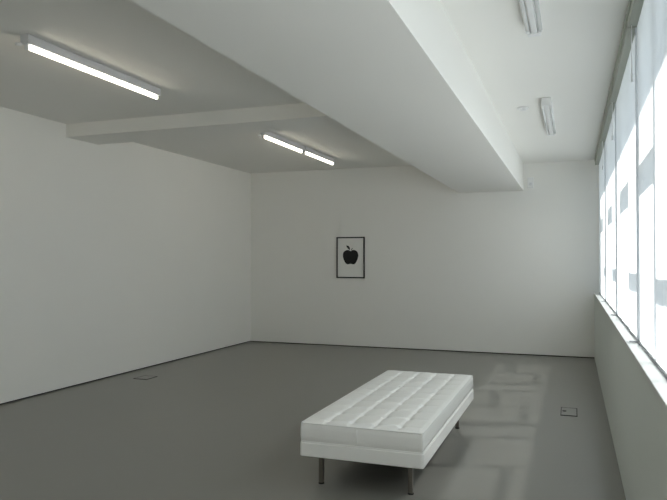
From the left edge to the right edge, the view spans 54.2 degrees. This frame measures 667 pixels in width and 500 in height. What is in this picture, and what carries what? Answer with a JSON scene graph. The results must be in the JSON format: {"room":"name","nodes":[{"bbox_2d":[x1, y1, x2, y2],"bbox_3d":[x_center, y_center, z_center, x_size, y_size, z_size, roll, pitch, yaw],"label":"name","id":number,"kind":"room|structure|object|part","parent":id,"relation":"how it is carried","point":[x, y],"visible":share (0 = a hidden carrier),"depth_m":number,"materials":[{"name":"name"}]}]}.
{"room":"museum","nodes":[
{"label":"museum","id":0,"kind":"room"},
{"bbox_2d":[0,106,250,403],"bbox_3d":[-4.107,0.036,6.331,0.250,3.279,14.260,0,-1,20],"label":"wall","id":1,"kind":"structure","parent":0,"point":[116,258],"depth_m":8.84,"materials":[{"name":"white paint"}]},
{"bbox_2d":[0,341,249,404],"bbox_3d":[-4.114,1.683,6.308,0.238,0.016,14.260,0,-1,20],"label":"baseboard","id":2,"kind":"structure","parent":1,"relation":"attached to","point":[247,341],"depth_m":8.85,"materials":[{"name":"grey paint"}]},
{"bbox_2d":[0,342,625,499],"bbox_3d":[-1.092,1.800,5.119,6.830,0.250,14.510,0,-1,20],"label":"floor","id":3,"kind":"structure","parent":0,"point":[224,423],"depth_m":6.03,"materials":[{"name":"grey paint"}]},
{"bbox_2d":[133,375,157,379],"bbox_3d":[-2.545,1.726,8.827,0.210,0.005,0.250,0,-1,20],"label":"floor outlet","id":4,"kind":"object","parent":3,"relation":"on","point":[145,377],"visible":1,"depth_m":8.82,"materials":[{"name":"grey metal"}]},
{"bbox_3d":[-2.545,1.727,8.827,0.190,0.004,0.230,0,-1,20],"label":"lid","id":5,"kind":"part","parent":4,"relation":"part of","materials":[{"name":"grey metal"}]},
{"bbox_2d":[300,370,473,494],"bbox_3d":[0.578,1.454,5.553,0.890,0.457,2.332,0,-1,20],"label":"bench","id":6,"kind":"object","parent":3,"relation":"on","point":[396,418],"visible":1,"depth_m":4.70,"materials":[{"name":"white leather"},{"name":"grey metal"}]},
{"bbox_3d":[-0.086,1.564,4.669,0.032,0.193,0.032,0,-1,20],"label":"leg","id":7,"kind":"part","parent":6,"relation":"part of","materials":[{"name":"silver metal"}]},
{"bbox_2d":[301,370,472,452],"bbox_3d":[0.578,1.298,5.555,0.878,0.145,2.320,0,-1,20],"label":"cushion","id":8,"kind":"object","parent":6,"relation":"on","point":[395,411],"depth_m":4.87,"materials":[{"name":"white leather"}]},
{"bbox_3d":[0.527,1.562,4.454,0.032,0.193,0.032,0,-1,20],"label":"leg","id":9,"kind":"part","parent":6,"relation":"part of","materials":[{"name":"silver metal"}]},
{"bbox_2d":[560,407,577,416],"bbox_3d":[2.475,1.698,6.854,0.165,0.008,0.380,0,-1,20],"label":"box","id":10,"kind":"object","parent":3,"relation":"on","point":[566,411],"visible":1,"depth_m":6.86,"materials":[{"name":"grey metal"}]},
{"bbox_2d":[0,0,628,172],"bbox_3d":[-0.974,-1.704,5.101,6.996,0.313,14.460,0,-1,20],"label":"ceiling","id":11,"kind":"structure","parent":0,"point":[572,62],"depth_m":5.90,"materials":[{"name":"white paint"}]},
{"bbox_2d":[15,34,160,99],"bbox_3d":[-2.033,-1.547,5.638,0.085,0.111,1.727,0,-1,20],"label":"fluorescent light","id":12,"kind":"object","parent":11,"relation":"attached to","point":[31,43],"visible":1,"depth_m":5.45,"materials":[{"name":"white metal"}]},
{"bbox_2d":[66,103,343,144],"bbox_3d":[-1.325,-1.492,7.690,4.053,0.161,0.575,0,-1,20],"label":"beam","id":13,"kind":"structure","parent":11,"relation":"attached to","point":[300,116],"depth_m":7.58,"materials":[{"name":"white paint"}]},
{"bbox_2d":[258,132,303,152],"bbox_3d":[-0.705,-1.496,9.034,0.085,0.111,1.370,0,-1,20],"label":"fluorescent light","id":14,"kind":"object","parent":11,"relation":"attached to","point":[270,136],"visible":0.91,"depth_m":8.97,"materials":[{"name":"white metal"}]},
{"bbox_2d":[303,146,334,164],"bbox_3d":[-0.225,-1.477,10.303,0.080,0.111,1.272,0,-1,20],"label":"fluorescent light","id":15,"kind":"object","parent":11,"relation":"attached to","point":[308,151],"visible":0.89,"depth_m":10.21,"materials":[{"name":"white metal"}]},
{"bbox_2d":[131,0,522,192],"bbox_3d":[0.283,-1.356,4.609,1.085,0.522,14.010,0,-1,20],"label":"beam","id":16,"kind":"structure","parent":11,"relation":"attached to","point":[399,75],"depth_m":4.06,"materials":[{"name":"white paint"}]},
{"bbox_2d":[517,106,528,110],"bbox_3d":[2.019,-1.504,6.952,0.123,0.030,0.123,0,-1,20],"label":"smoke detector","id":17,"kind":"object","parent":11,"relation":"attached to","point":[522,108],"visible":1,"depth_m":6.92,"materials":[{"name":"white plastic"}]},
{"bbox_2d":[519,0,541,36],"bbox_3d":[1.114,-1.525,3.758,0.111,0.082,1.720,0,-1,20],"label":"tube light","id":18,"kind":"object","parent":11,"relation":"attached to","point":[533,28],"visible":1,"depth_m":4.18,"materials":[{"name":"white plastic"}]},
{"bbox_2d":[541,97,555,135],"bbox_3d":[2.429,-1.472,7.344,0.111,0.082,1.760,0,-1,20],"label":"tube light","id":19,"kind":"object","parent":11,"relation":"attached to","point":[546,102],"visible":1,"depth_m":7.04,"materials":[{"name":"white plastic"}]},
{"bbox_2d":[250,160,599,356],"bbox_3d":[1.487,0.066,11.741,6.530,3.384,0.250,0,-1,20],"label":"wall","id":20,"kind":"structure","parent":0,"point":[516,272],"depth_m":11.54,"materials":[{"name":"white paint"}]},
{"bbox_2d":[336,237,364,277],"bbox_3d":[0.315,0.139,12.020,0.545,0.758,0.029,0,-1,20],"label":"framed print","id":21,"kind":"object","parent":20,"relation":"attached to","point":[350,251],"visible":1,"depth_m":12.02,"materials":[{"name":"black"}]},
{"bbox_2d":[250,341,594,357],"bbox_3d":[1.345,1.766,11.774,6.249,0.016,0.238,0,-1,20],"label":"baseboard","id":22,"kind":"structure","parent":20,"relation":"attached to","point":[250,341],"depth_m":11.52,"materials":[{"name":"grey paint"}]},
{"bbox_2d":[527,177,533,187],"bbox_3d":[3.303,-1.128,10.929,0.100,0.180,0.058,0,-1,20],"label":"wall sensor","id":23,"kind":"object","parent":20,"relation":"attached to","point":[530,180],"visible":1,"depth_m":10.91,"materials":[{"name":"white plastic"}]},
{"bbox_2d":[594,295,666,499],"bbox_3d":[1.960,1.142,3.957,0.293,1.035,14.010,0,-1,20],"label":"wall","id":24,"kind":"structure","parent":0,"point":[637,419],"depth_m":3.96,"materials":[{"name":"grey paint"}]},
{"bbox_2d":[594,293,604,301],"bbox_3d":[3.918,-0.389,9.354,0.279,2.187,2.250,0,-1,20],"label":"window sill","id":25,"kind":"structure","parent":24,"relation":"in","point":[598,296],"depth_m":9.24,"materials":[{"name":"white paint"}]},
{"bbox_2d":[595,136,605,301],"bbox_3d":[3.857,-0.403,9.404,0.097,2.156,2.200,0,-1,20],"label":"roller blind","id":26,"kind":"object","parent":24,"relation":"attached to","point":[598,157],"visible":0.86,"depth_m":9.26,"materials":[{"name":"grey fabric"}]},
{"bbox_3d":[3.493,-0.367,8.372,0.020,2.046,0.012,0,-1,20],"label":"rail","id":27,"kind":"part","parent":26,"relation":"part of","materials":[{"name":"silver metal"}]},
{"bbox_2d":[599,301,614,316],"bbox_3d":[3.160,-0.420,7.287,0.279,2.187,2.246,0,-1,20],"label":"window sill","id":28,"kind":"structure","parent":24,"relation":"in","point":[607,309],"depth_m":7.16,"materials":[{"name":"white paint"}]},
{"bbox_2d":[600,95,616,314],"bbox_3d":[3.098,-0.434,7.335,0.097,2.156,2.192,0,-1,20],"label":"roller blind","id":29,"kind":"object","parent":24,"relation":"attached to","point":[606,129],"visible":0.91,"depth_m":7.14,"materials":[{"name":"grey fabric"}]},
{"bbox_3d":[2.736,-0.398,6.306,0.020,2.046,0.012,0,-1,20],"label":"rail","id":30,"kind":"part","parent":29,"relation":"part of","materials":[{"name":"silver metal"}]},
{"bbox_2d":[608,315,638,345],"bbox_3d":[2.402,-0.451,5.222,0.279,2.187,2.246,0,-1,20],"label":"window sill","id":31,"kind":"structure","parent":24,"relation":"in","point":[623,332],"depth_m":5.00,"materials":[{"name":"white paint"}]},
{"bbox_2d":[609,14,638,341],"bbox_3d":[2.341,-0.464,5.269,0.097,2.156,2.192,0,-1,20],"label":"window","id":32,"kind":"structure","parent":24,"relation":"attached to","point":[622,92],"depth_m":5.00,"materials":[{"name":"grey glass"}]},
{"bbox_3d":[2.686,-1.243,6.284,0.013,0.370,0.013,-1,-1,43],"label":"pull cord","id":33,"kind":"part","parent":32,"relation":"part of","materials":[{"name":"white plastic"}]},
{"bbox_3d":[2.354,0.603,5.253,0.014,0.014,2.174,0,-1,20],"label":"rail","id":34,"kind":"part","parent":32,"relation":"part of","materials":[{"name":"grey metal"}]},
{"bbox_3d":[1.978,-0.429,4.241,0.020,2.046,0.012,0,-1,20],"label":"rail","id":35,"kind":"part","parent":32,"relation":"part of","materials":[{"name":"silver metal"}]},
{"bbox_2d":[626,342,666,412],"bbox_3d":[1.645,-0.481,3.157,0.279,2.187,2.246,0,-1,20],"label":"window sill","id":36,"kind":"structure","parent":24,"relation":"in","point":[654,376],"depth_m":3.12,"materials":[{"name":"white paint"}]},
{"bbox_2d":[627,0,666,377],"bbox_3d":[1.584,-0.495,3.204,0.097,2.156,2.192,0,-1,20],"label":"window","id":37,"kind":"structure","parent":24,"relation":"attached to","point":[649,16],"depth_m":3.48,"materials":[{"name":"grey"}]},
{"bbox_3d":[1.929,-1.274,4.219,0.013,0.370,0.013,0,-1,-2],"label":"pull cord","id":38,"kind":"part","parent":37,"relation":"part of","materials":[{"name":"white plastic"}]},
{"bbox_3d":[1.597,0.572,3.187,0.014,0.014,2.174,0,-1,20],"label":"rail","id":39,"kind":"part","parent":37,"relation":"part of","materials":[{"name":"grey metal"}]}
]}

